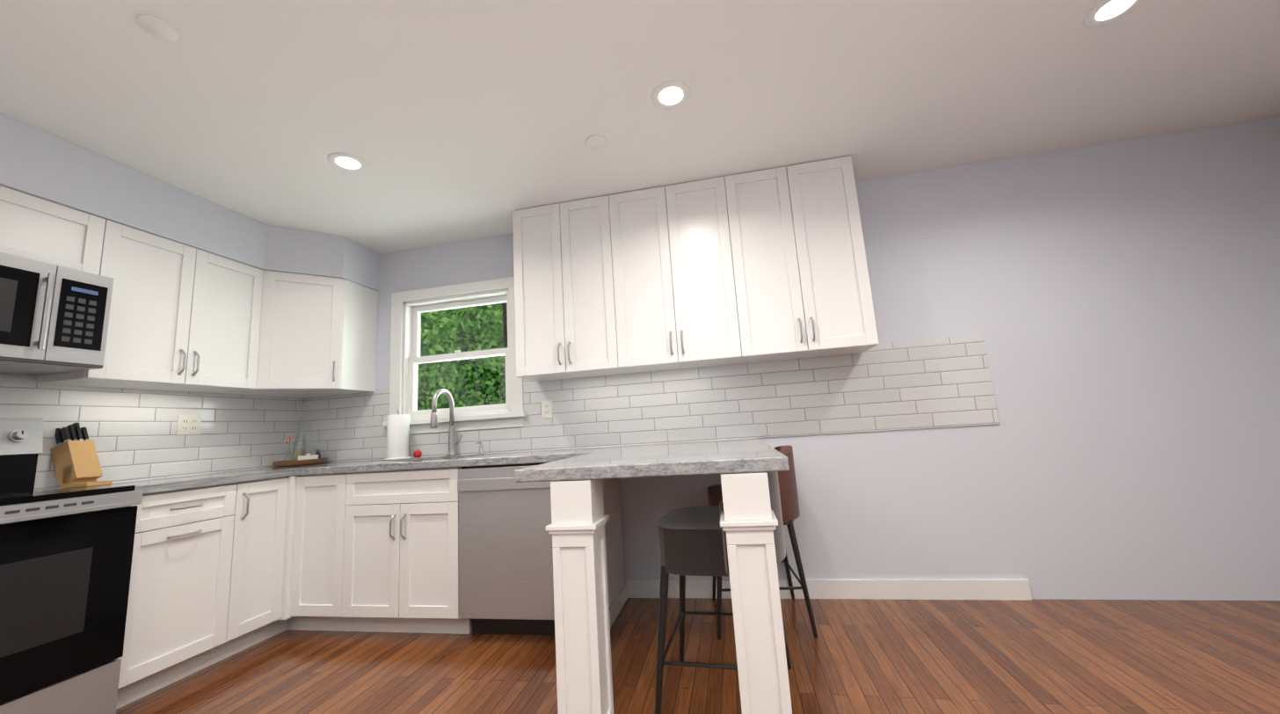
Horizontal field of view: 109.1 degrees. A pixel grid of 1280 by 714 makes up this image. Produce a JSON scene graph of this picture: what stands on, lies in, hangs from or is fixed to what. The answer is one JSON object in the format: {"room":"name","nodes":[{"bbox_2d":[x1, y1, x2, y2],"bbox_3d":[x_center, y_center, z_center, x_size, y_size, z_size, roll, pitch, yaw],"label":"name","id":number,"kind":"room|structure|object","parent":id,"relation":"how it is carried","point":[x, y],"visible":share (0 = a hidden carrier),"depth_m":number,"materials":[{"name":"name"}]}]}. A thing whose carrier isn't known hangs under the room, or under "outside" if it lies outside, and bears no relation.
{"room":"kitchen","nodes":[
{"label":"kitchen","id":0,"kind":"room"},
{"bbox_2d":[0,373,268,482],"bbox_3d":[-3.040,0.170,1.206,0.120,2.560,4.840,-5,-9,11],"label":"wall","id":1,"kind":"structure","parent":0,"point":[18,376],"depth_m":2.07,"materials":[{"name":"white paint"}]},
{"bbox_2d":[0,185,105,275],"bbox_3d":[-2.765,-0.544,1.807,0.323,0.303,0.766,-5,-9,11],"label":"upper cabinet","id":2,"kind":"object","parent":1,"relation":"attached to","point":[33,228],"depth_m":1.98,"materials":[{"name":"white wood"}]},
{"bbox_2d":[0,252,113,376],"bbox_3d":[-2.675,-0.191,1.739,0.459,0.418,0.760,-5,-9,11],"label":"microwave","id":3,"kind":"object","parent":2,"relation":"attached to","point":[54,318],"visible":1,"depth_m":1.91,"materials":[{"name":"silver metal"}]},
{"bbox_2d":[0,377,304,490],"bbox_3d":[-2.967,0.307,1.172,0.008,0.670,4.600,-5,-9,11],"label":"backsplash","id":4,"kind":"structure","parent":1,"relation":"attached to","point":[132,434],"depth_m":2.54,"materials":[{"name":"tile"}]},
{"bbox_2d":[175,414,201,435],"bbox_3d":[-2.663,0.400,2.694,0.008,0.116,0.118,-5,-9,11],"label":"electrical outlet plate","id":5,"kind":"object","parent":4,"relation":"attached to","point":[188,424],"visible":1,"depth_m":2.69,"materials":[{"name":"white plastic"}]},
{"bbox_2d":[36,219,270,394],"bbox_3d":[-2.575,-0.214,2.532,0.366,0.760,0.806,-5,-9,11],"label":"upper cabinet","id":6,"kind":"object","parent":1,"relation":"attached to","point":[183,317],"depth_m":2.41,"materials":[{"name":"white wood"}]},
{"bbox_2d":[239,269,378,398],"bbox_3d":[-2.326,-0.139,3.123,0.623,0.760,0.677,-5,-9,11],"label":"upper cabinet","id":7,"kind":"object","parent":1,"relation":"attached to","point":[316,336],"depth_m":3.01,"materials":[{"name":"white wood"}]},
{"bbox_2d":[0,0,1279,254],"bbox_3d":[-0.028,-1.357,0.813,6.200,0.050,4.600,-5,-9,11],"label":"ceiling","id":8,"kind":"structure","parent":0,"point":[447,121],"depth_m":1.98,"materials":[{"name":"white paint"}]},
{"bbox_2d":[136,14,178,41],"bbox_3d":[-1.634,-1.108,1.545,0.100,0.013,0.100,-5,-9,11],"label":"smoke detector","id":9,"kind":"object","parent":8,"relation":"attached to","point":[157,28],"visible":1,"depth_m":1.54,"materials":[{"name":"white plastic"}]},
{"bbox_2d":[0,112,380,290],"bbox_3d":[-2.740,-0.930,1.300,0.631,0.297,4.599,-5,-9,11],"label":"soffit bulkhead","id":10,"kind":"object","parent":8,"relation":"attached to","point":[38,163],"visible":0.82,"depth_m":2.38,"materials":[{"name":"white paint"}]},
{"bbox_2d":[327,152,367,173],"bbox_3d":[-1.503,-0.997,2.348,0.176,0.005,0.176,-5,-9,11],"label":"recessed light","id":11,"kind":"object","parent":8,"relation":"in","point":[345,162],"visible":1,"depth_m":2.34,"materials":[{"name":"white plastic"}]},
{"bbox_2d":[585,134,607,149],"bbox_3d":[-0.221,-1.083,2.307,0.110,0.013,0.110,-5,-9,11],"label":"smoke detector","id":12,"kind":"object","parent":8,"relation":"attached to","point":[596,141],"visible":1,"depth_m":2.29,"materials":[{"name":"white plastic"}]},
{"bbox_2d":[651,80,690,109],"bbox_3d":[0.137,-1.154,2.018,0.176,0.005,0.176,-5,-9,11],"label":"recessed light","id":13,"kind":"object","parent":8,"relation":"in","point":[671,95],"visible":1,"depth_m":2.01,"materials":[{"name":"white plastic"}]},
{"bbox_2d":[1083,0,1144,28],"bbox_3d":[1.781,-1.308,1.708,0.176,0.005,0.176,-5,-9,11],"label":"recessed light","id":14,"kind":"object","parent":8,"relation":"in","point":[1103,13],"visible":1,"depth_m":1.73,"materials":[{"name":"white plastic"}]},
{"bbox_2d":[116,597,1279,713],"bbox_3d":[0.132,1.119,0.433,6.200,0.050,4.600,-5,-9,11],"label":"floor","id":15,"kind":"structure","parent":0,"point":[869,656],"depth_m":1.94,"materials":[{"name":"brown wood"}]},
{"bbox_2d":[0,417,142,713],"bbox_3d":[-2.465,0.807,1.556,0.700,1.236,0.768,-5,-9,11],"label":"range","id":16,"kind":"object","parent":15,"relation":"on","point":[66,556],"visible":1,"depth_m":1.69,"materials":[{"name":"grey"}]},
{"bbox_2d":[182,475,305,644],"bbox_3d":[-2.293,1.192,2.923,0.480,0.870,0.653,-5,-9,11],"label":"base cabinet","id":17,"kind":"object","parent":15,"relation":"on","point":[211,577],"depth_m":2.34,"materials":[{"name":"white wood"}]},
{"bbox_2d":[290,466,472,633],"bbox_3d":[-1.400,1.109,2.758,1.035,0.870,0.646,-5,-9,11],"label":"base cabinet","id":18,"kind":"object","parent":15,"relation":"on","point":[375,551],"visible":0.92,"depth_m":2.49,"materials":[{"name":"white wood"}]},
{"bbox_2d":[457,462,555,634],"bbox_3d":[-0.593,1.035,2.610,0.604,0.868,0.618,-5,-9,11],"label":"dishwasher","id":19,"kind":"object","parent":15,"relation":"on","point":[505,571],"visible":0.65,"depth_m":2.34,"materials":[{"name":"grey metal"}]},
{"bbox_2d":[545,479,613,713],"bbox_3d":[-0.176,0.823,1.410,0.160,0.870,0.160,-5,-9,11],"label":"post","id":20,"kind":"object","parent":15,"relation":"on","point":[575,527],"visible":0.94,"depth_m":1.37,"materials":[{"name":"white wood"}]},
{"bbox_2d":[602,478,627,627],"bbox_3d":[-0.226,1.001,2.548,0.133,0.870,0.632,-5,-9,11],"label":"cabinet end panel","id":21,"kind":"object","parent":15,"relation":"on","point":[617,587],"visible":0.23,"depth_m":2.63,"materials":[{"name":"white wood"}]},
{"bbox_2d":[654,471,793,713],"bbox_3d":[0.313,0.857,1.770,0.508,0.851,0.532,-5,-9,11],"label":"counter stool","id":22,"kind":"object","parent":15,"relation":"on","point":[691,541],"visible":0.5,"depth_m":1.62,"materials":[{"name":"black"}]},
{"bbox_2d":[720,472,792,713],"bbox_3d":[0.339,0.774,1.310,0.160,0.870,0.160,-5,-9,11],"label":"post","id":23,"kind":"object","parent":15,"relation":"on","point":[748,521],"visible":0.98,"depth_m":1.27,"materials":[{"name":"white wood"}]},
{"bbox_2d":[707,444,817,639],"bbox_3d":[0.601,0.933,2.456,0.512,0.871,0.537,-5,-9,11],"label":"counter stool","id":24,"kind":"object","parent":15,"relation":"on","point":[789,504],"visible":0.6,"depth_m":2.27,"materials":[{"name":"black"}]},
{"bbox_2d":[334,116,1279,600],"bbox_3d":[0.517,0.205,2.924,6.200,2.560,0.140,-5,-9,11],"label":"wall","id":25,"kind":"structure","parent":0,"point":[1116,305],"depth_m":2.51,"materials":[{"name":"white paint"}]},
{"bbox_2d":[382,276,527,434],"bbox_3d":[-1.305,0.004,3.307,1.080,1.053,0.225,-5,-9,11],"label":"window","id":26,"kind":"structure","parent":25,"relation":"in","point":[509,412],"depth_m":3.29,"materials":[{"name":"white wood"}]},
{"bbox_2d":[512,196,618,381],"bbox_3d":[-0.417,-0.423,2.961,0.704,1.084,0.323,-5,-9,11],"label":"upper cabinet","id":27,"kind":"object","parent":25,"relation":"attached to","point":[559,318],"depth_m":2.82,"materials":[{"name":"white wood"}]},
{"bbox_2d":[302,334,999,462],"bbox_3d":[-0.272,0.330,2.989,4.590,0.508,0.008,-5,-9,11],"label":"backsplash","id":28,"kind":"structure","parent":25,"relation":"attached to","point":[930,382],"depth_m":2.83,"materials":[{"name":"tile"}]},
{"bbox_2d":[541,400,552,418],"bbox_3d":[-0.622,0.350,3.047,0.072,0.116,0.008,-5,-9,11],"label":"electrical outlet plate","id":29,"kind":"object","parent":28,"relation":"attached to","point":[546,409],"visible":1,"depth_m":3.04,"materials":[{"name":"white plastic"}]},
{"bbox_2d":[596,178,730,374],"bbox_3d":[0.217,-0.482,2.841,0.829,1.084,0.323,-5,-9,11],"label":"upper cabinet","id":30,"kind":"object","parent":25,"relation":"attached to","point":[662,297],"depth_m":2.70,"materials":[{"name":"white wood"}]},
{"bbox_2d":[712,155,878,363],"bbox_3d":[0.883,-0.545,2.716,0.770,1.084,0.323,-5,-9,11],"label":"upper cabinet","id":31,"kind":"object","parent":25,"relation":"attached to","point":[769,265],"depth_m":2.56,"materials":[{"name":"white wood"}]},
{"bbox_2d":[626,579,1032,600],"bbox_3d":[0.983,1.320,2.594,2.170,0.100,0.014,-5,-9,11],"label":"baseboard","id":32,"kind":"structure","parent":25,"relation":"attached to","point":[947,589],"depth_m":2.52,"materials":[{"name":"white wood"}]},
{"label":"outside","id":33,"kind":"structure","parent":0,"visible":0},
{"bbox_2d":[417,302,507,410],"bbox_3d":[-1.122,-0.038,5.735,10.000,8.000,0.350,-5,-9,11],"label":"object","id":34,"kind":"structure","parent":33,"point":[466,334],"depth_m":6.15,"materials":[{"name":"green plant"}]},
{"bbox_3d":[-2.803,0.772,-0.022,0.646,0.870,2.433,-5,-9,11],"label":"base cabinet","id":35,"kind":"object","parent":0,"visible":0},
{"bbox_2d":[46,465,289,494],"bbox_3d":[-2.384,0.643,2.325,0.641,0.040,0.705,-5,-9,11],"label":"countertop","id":36,"kind":"structure","parent":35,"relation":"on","point":[154,485],"depth_m":2.27,"materials":[{"name":"white stone"}]},
{"bbox_2d":[50,422,112,487],"bbox_3d":[-2.670,0.463,2.183,0.220,0.304,0.104,-4,-9,3],"label":"knife block","id":37,"kind":"object","parent":36,"relation":"on","point":[76,460],"visible":1,"depth_m":2.15,"materials":[{"name":"brown wood"}]},
{"bbox_2d":[289,438,739,476],"bbox_3d":[-0.955,0.614,2.741,3.288,0.040,0.656,-5,-9,11],"label":"countertop","id":38,"kind":"structure","parent":35,"relation":"on","point":[490,458],"depth_m":2.56,"materials":[{"name":"white stone"}]},
{"bbox_2d":[272,420,327,466],"bbox_3d":[-2.349,0.592,3.170,0.310,0.310,0.310,-5,-9,11],"label":"tray","id":39,"kind":"object","parent":38,"relation":"on","point":[301,457],"visible":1,"depth_m":3.11,"materials":[{"name":"brown wood"}]},
{"bbox_2d":[383,408,412,460],"bbox_3d":[-1.625,0.517,3.065,0.176,0.333,0.176,-5,-9,11],"label":"paper towel holder","id":40,"kind":"object","parent":38,"relation":"on","point":[398,436],"visible":1,"depth_m":3.01,"materials":[{"name":"white paper"}]},
{"bbox_2d":[413,449,421,458],"bbox_3d":[-1.509,0.654,3.095,0.054,0.056,0.054,-5,-9,11],"label":"timer","id":41,"kind":"object","parent":38,"relation":"on","point":[417,453],"visible":1,"depth_m":3.08,"materials":[{"name":"red plastic"}]},
{"bbox_2d":[429,388,463,456],"bbox_3d":[-1.275,0.430,3.011,0.111,0.444,0.242,-5,-9,11],"label":"faucet","id":42,"kind":"object","parent":38,"relation":"on","point":[452,442],"visible":1,"depth_m":3.06,"materials":[{"name":"silver metal"}]},
{"bbox_2d":[475,441,483,453],"bbox_3d":[-1.064,0.601,3.019,0.038,0.082,0.075,-5,-9,11],"label":"soap dispenser","id":43,"kind":"object","parent":38,"relation":"on","point":[481,449],"visible":0.98,"depth_m":3.02,"materials":[{"name":"silver metal"}]},
{"bbox_2d":[503,437,789,482],"bbox_3d":[0.093,0.399,1.784,0.845,0.040,0.852,-5,-9,11],"label":"countertop","id":44,"kind":"structure","parent":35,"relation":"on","point":[735,455],"depth_m":1.44,"materials":[{"name":"white stone"}]}
]}

